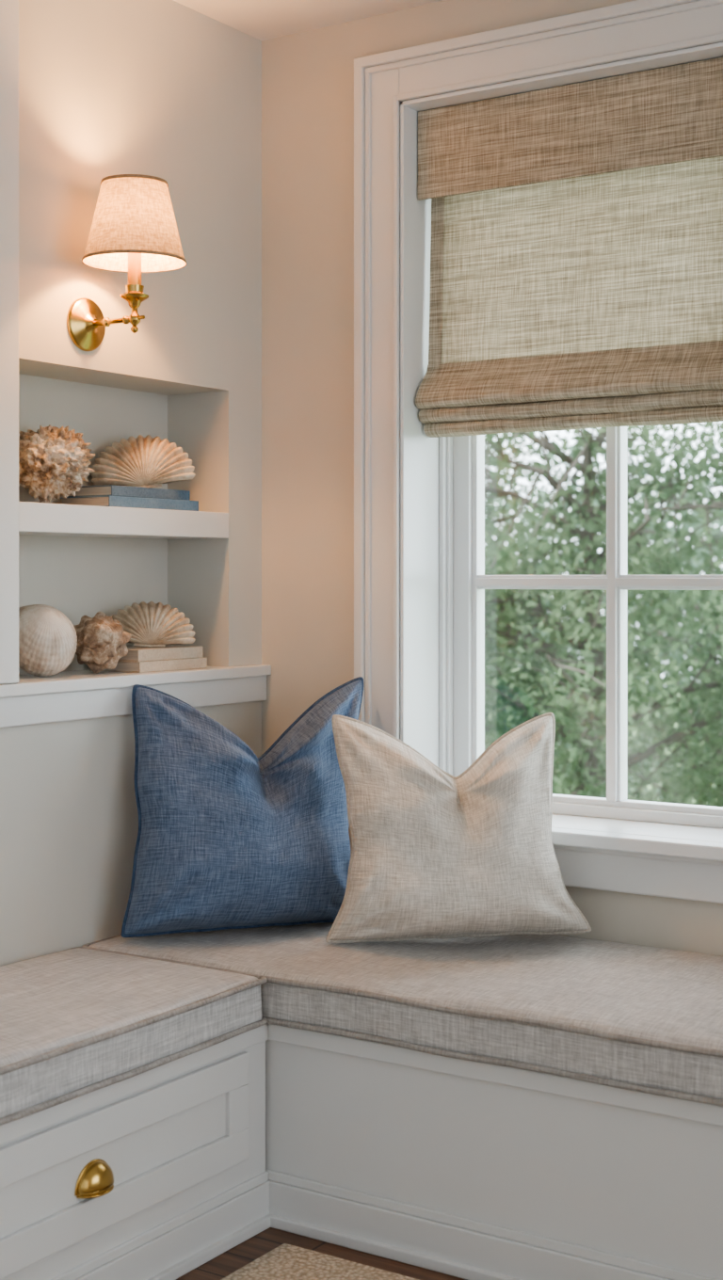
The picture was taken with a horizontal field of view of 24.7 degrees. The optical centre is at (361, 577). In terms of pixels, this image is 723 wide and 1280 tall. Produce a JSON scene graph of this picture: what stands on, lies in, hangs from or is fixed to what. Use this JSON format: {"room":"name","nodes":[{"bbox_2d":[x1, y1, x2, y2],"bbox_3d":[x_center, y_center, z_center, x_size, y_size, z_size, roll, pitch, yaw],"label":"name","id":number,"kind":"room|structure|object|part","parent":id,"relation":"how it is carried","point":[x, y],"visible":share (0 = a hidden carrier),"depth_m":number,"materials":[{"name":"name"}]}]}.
{"room":"window seat nook","nodes":[
{"label":"window seat nook","id":0,"kind":"room"},
{"bbox_2d":[0,0,261,966],"bbox_3d":[-1.752,-0.025,2.115,0.320,2.630,5.000,0,0,33],"label":"wall","id":1,"kind":"structure","parent":0,"point":[168,90],"depth_m":3.77,"materials":[{"name":"paint"}]},
{"bbox_2d":[0,0,18,684],"bbox_3d":[-0.753,-0.562,3.322,0.030,1.555,0.152,0,0,33],"label":"trim","id":2,"kind":"structure","parent":1,"relation":"attached to","point":[8,8],"depth_m":3.35,"materials":[{"name":"wood"}]},
{"bbox_2d":[18,501,228,682],"bbox_3d":[-0.603,0.041,3.752,0.194,0.398,0.734,0,0,33],"label":"shelves","id":3,"kind":"object","parent":1,"relation":"attached to","point":[35,519],"visible":0.67,"depth_m":3.68,"materials":[{"name":"wood"}]},
{"bbox_2d":[18,604,77,676],"bbox_3d":[-0.699,0.136,3.590,0.163,0.158,0.154,0,0,33],"label":"shell","id":4,"kind":"object","parent":3,"relation":"on","point":[47,637],"visible":0.82,"depth_m":3.53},
{"bbox_2d":[18,424,95,502],"bbox_3d":[-0.681,-0.247,3.626,0.185,0.175,0.186,0,0,33],"label":"coral","id":5,"kind":"object","parent":3,"relation":"on","point":[54,462],"visible":0.94,"depth_m":3.57},
{"bbox_2d":[73,611,131,673],"bbox_3d":[-0.591,0.146,3.725,0.126,0.139,0.128,0,0,33],"label":"shell","id":6,"kind":"object","parent":3,"relation":"on","point":[102,641],"visible":0.91,"depth_m":3.69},
{"bbox_3d":[-0.603,-0.127,3.752,0.194,0.062,0.734,0,0,33],"label":"shelf","id":7,"kind":"part","parent":3,"relation":"part of","materials":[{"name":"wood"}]},
{"bbox_2d":[59,484,198,511],"bbox_3d":[-0.537,-0.183,3.840,0.154,0.048,0.315,0,0,33],"label":"book stack","id":8,"kind":"object","parent":3,"relation":"on","point":[109,495],"visible":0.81,"depth_m":3.74,"materials":[{"name":"paper"}]},
{"bbox_2d":[67,484,189,500],"bbox_3d":[-0.542,-0.195,3.836,0.141,0.024,0.284,0,0,31],"label":"book","id":9,"kind":"object","parent":8,"relation":"on","point":[109,492],"depth_m":3.73,"materials":[{"name":"paper"}]},
{"bbox_2d":[59,495,198,511],"bbox_3d":[-0.537,-0.171,3.840,0.154,0.024,0.315,0,0,33],"label":"book","id":10,"kind":"object","parent":8,"relation":"on","point":[154,502],"depth_m":3.75,"materials":[{"name":"blue paper"}]},
{"bbox_2d":[90,434,195,487],"bbox_3d":[-0.512,-0.272,3.868,0.244,0.129,0.077,0,0,-8],"label":"scallop shell","id":11,"kind":"object","parent":8,"relation":"on","point":[140,461],"visible":0.98,"depth_m":3.84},
{"bbox_2d":[89,645,207,672],"bbox_3d":[-0.501,0.190,3.895,0.154,0.052,0.243,0,0,33],"label":"books","id":12,"kind":"object","parent":3,"relation":"on","point":[137,659],"visible":0.81,"depth_m":3.83,"materials":[{"name":"paper"}]},
{"bbox_2d":[112,601,194,647],"bbox_3d":[-0.498,0.109,3.885,0.212,0.108,0.068,0,0,-9],"label":"scallop shell","id":13,"kind":"object","parent":12,"relation":"on","point":[151,624],"visible":0.92,"depth_m":3.87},
{"bbox_2d":[66,174,186,351],"bbox_3d":[-0.495,-0.666,3.516,0.250,0.349,0.220,0,0,33],"label":"wall sconce","id":14,"kind":"object","parent":1,"relation":"attached to","point":[134,231],"visible":1,"depth_m":3.46,"materials":[{"name":"beige fabric"}]},
{"bbox_3d":[-0.482,-0.755,3.507,0.220,0.172,0.220,0,0,33],"label":"shade trim","id":15,"kind":"part","parent":14,"relation":"part of","materials":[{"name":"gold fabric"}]},
{"bbox_3d":[-0.482,-0.755,3.507,0.216,0.170,0.216,0,0,33],"label":"lampshade","id":16,"kind":"part","parent":14,"relation":"part of","materials":[{"name":"fabric"}]},
{"bbox_2d":[0,664,271,727],"bbox_3d":[-0.948,0.261,3.024,0.030,0.089,2.600,0,0,33],"label":"trim","id":17,"kind":"structure","parent":1,"relation":"attached to","point":[25,703],"depth_m":3.63,"materials":[{"name":"wood"}]},
{"bbox_2d":[173,0,444,40],"bbox_3d":[0.054,-1.390,1.113,4.600,0.100,5.300,0,0,33],"label":"ceiling","id":18,"kind":"structure","parent":0,"point":[262,20],"depth_m":3.91,"materials":[{"name":"paint"}]},
{"bbox_2d":[176,1227,465,1279],"bbox_3d":[0.054,1.340,1.113,4.600,0.100,5.300,0,0,33],"label":"floor","id":19,"kind":"structure","parent":0,"point":[245,1253],"depth_m":3.13,"materials":[{"name":"brown wood"}]},
{"bbox_2d":[221,1243,418,1279],"bbox_3d":[0.177,1.283,1.847,1.998,0.014,1.863,0,0,33],"label":"area rug","id":20,"kind":"object","parent":19,"relation":"on","point":[286,1261],"visible":1,"depth_m":3.04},
{"bbox_2d":[0,1023,722,1279],"bbox_3d":[0.406,1.090,2.197,3.199,0.400,2.499,0,0,33],"label":"bench","id":21,"kind":"object","parent":19,"relation":"on","point":[468,1170],"visible":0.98,"depth_m":3.02,"materials":[{"name":"wood"}]},
{"bbox_3d":[-0.456,1.041,2.869,0.034,0.054,0.094,0,0,33],"label":"cup pull","id":22,"kind":"part","parent":21,"relation":"part of","materials":[{"name":"gold metal"}]},
{"bbox_3d":[-0.466,1.035,2.874,0.012,0.210,0.878,0,0,33],"label":"drawer","id":23,"kind":"part","parent":21,"relation":"part of","materials":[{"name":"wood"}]},
{"bbox_2d":[0,946,267,1125],"bbox_3d":[-0.873,0.832,2.694,0.517,0.115,1.748,0,0,33],"label":"seat cushion","id":24,"kind":"object","parent":21,"relation":"on","point":[75,1022],"visible":1,"depth_m":3.04,"materials":[{"name":"fabric"}]},
{"bbox_2d":[81,922,722,1106],"bbox_3d":[0.660,0.832,3.126,2.609,0.114,0.666,0,0,33],"label":"seat cushion","id":25,"kind":"object","parent":21,"relation":"on","point":[645,1019],"visible":0.75,"depth_m":3.16,"materials":[{"name":"fabric"}]},
{"bbox_2d":[120,676,363,937],"bbox_3d":[-0.234,0.504,3.662,0.607,0.543,0.278,0,0,-22],"label":"throw pillow","id":26,"kind":"object","parent":25,"relation":"on","point":[229,837],"visible":0.89,"depth_m":3.58,"materials":[{"name":"fabric"}]},
{"bbox_2d":[325,712,591,943],"bbox_3d":[0.209,0.536,3.509,0.565,0.478,0.278,0,0,-9],"label":"throw pillow","id":27,"kind":"object","parent":25,"relation":"on","point":[436,853],"visible":1,"depth_m":3.43,"materials":[{"name":"fabric"}]},
{"bbox_2d":[261,0,722,956],"bbox_3d":[1.446,-0.025,3.167,4.520,2.630,0.338,0,0,33],"label":"wall","id":28,"kind":"structure","parent":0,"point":[308,76],"depth_m":3.92,"materials":[{"name":"paint"}]},
{"bbox_2d":[415,56,722,437],"bbox_3d":[0.522,-0.722,3.701,0.895,0.772,0.104,0,0,33],"label":"blind","id":29,"kind":"object","parent":28,"relation":"attached to","point":[576,239],"visible":1,"depth_m":3.72,"materials":[{"name":"fabric"}]},
{"bbox_3d":[0.536,-0.795,3.720,0.879,0.591,0.022,0,0,33],"label":"panel","id":30,"kind":"part","parent":29,"relation":"part of","materials":[{"name":"fabric"}]},
{"bbox_3d":[0.601,-0.273,3.821,0.861,1.655,0.060,0,0,33],"label":"sash","id":31,"kind":"part","parent":28,"relation":"part of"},
{"bbox_2d":[551,814,722,903],"bbox_3d":[0.528,0.618,3.710,1.191,0.125,0.275,0,0,33],"label":"sill","id":32,"kind":"structure","parent":28,"relation":"attached to","point":[668,860],"depth_m":3.55,"materials":[{"name":"wood"}]},
{"label":"outside","id":33,"kind":"structure","parent":0,"visible":0},
{"bbox_2d":[496,686,720,803],"bbox_3d":[10.067,4.540,33.580,75.000,0.100,59.400,0,0,33],"label":"lawn","id":34,"kind":"structure","parent":33,"point":[648,787],"depth_m":41.56,"materials":[{"name":"green plant"}]},
{"bbox_2d":[484,432,560,752],"bbox_3d":[0.452,0.333,18.514,4.037,8.226,5.916,0,0,-13],"label":"tree","id":35,"kind":"object","parent":34,"relation":"on","point":[520,437],"visible":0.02,"depth_m":17.64,"materials":[{"name":"green plant"}]},
{"bbox_2d":[484,432,573,780],"bbox_3d":[0.077,0.771,15.187,4.609,7.420,4.989,0,0,-22],"label":"tree","id":36,"kind":"object","parent":34,"relation":"on","point":[506,525],"visible":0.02,"depth_m":14.72,"materials":[{"name":"green plant"}]},
{"bbox_2d":[484,421,722,805],"bbox_3d":[1.707,1.147,12.642,5.180,6.604,4.869,0,0,-40],"label":"tree","id":37,"kind":"object","parent":34,"relation":"on","point":[585,671],"visible":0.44,"depth_m":12.61,"materials":[{"name":"green plant"}]},
{"bbox_2d":[484,430,722,806],"bbox_3d":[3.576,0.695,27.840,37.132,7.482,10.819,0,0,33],"label":"tree","id":38,"kind":"object","parent":34,"relation":"on","point":[500,502],"visible":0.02,"depth_m":25.85,"materials":[{"name":"green plant"}]},
{"bbox_2d":[526,423,722,806],"bbox_3d":[3.859,0.495,17.052,4.589,7.952,6.102,0,0,33],"label":"tree","id":39,"kind":"object","parent":34,"relation":"on","point":[664,787],"visible":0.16,"depth_m":16.88,"materials":[{"name":"green plant"}]},
{"bbox_2d":[534,421,722,806],"bbox_3d":[3.540,1.344,12.163,4.374,6.271,4.401,0,0,-7],"label":"tree","id":40,"kind":"object","parent":34,"relation":"on","point":[706,650],"visible":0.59,"depth_m":12.20,"materials":[{"name":"green plant"}]}
]}

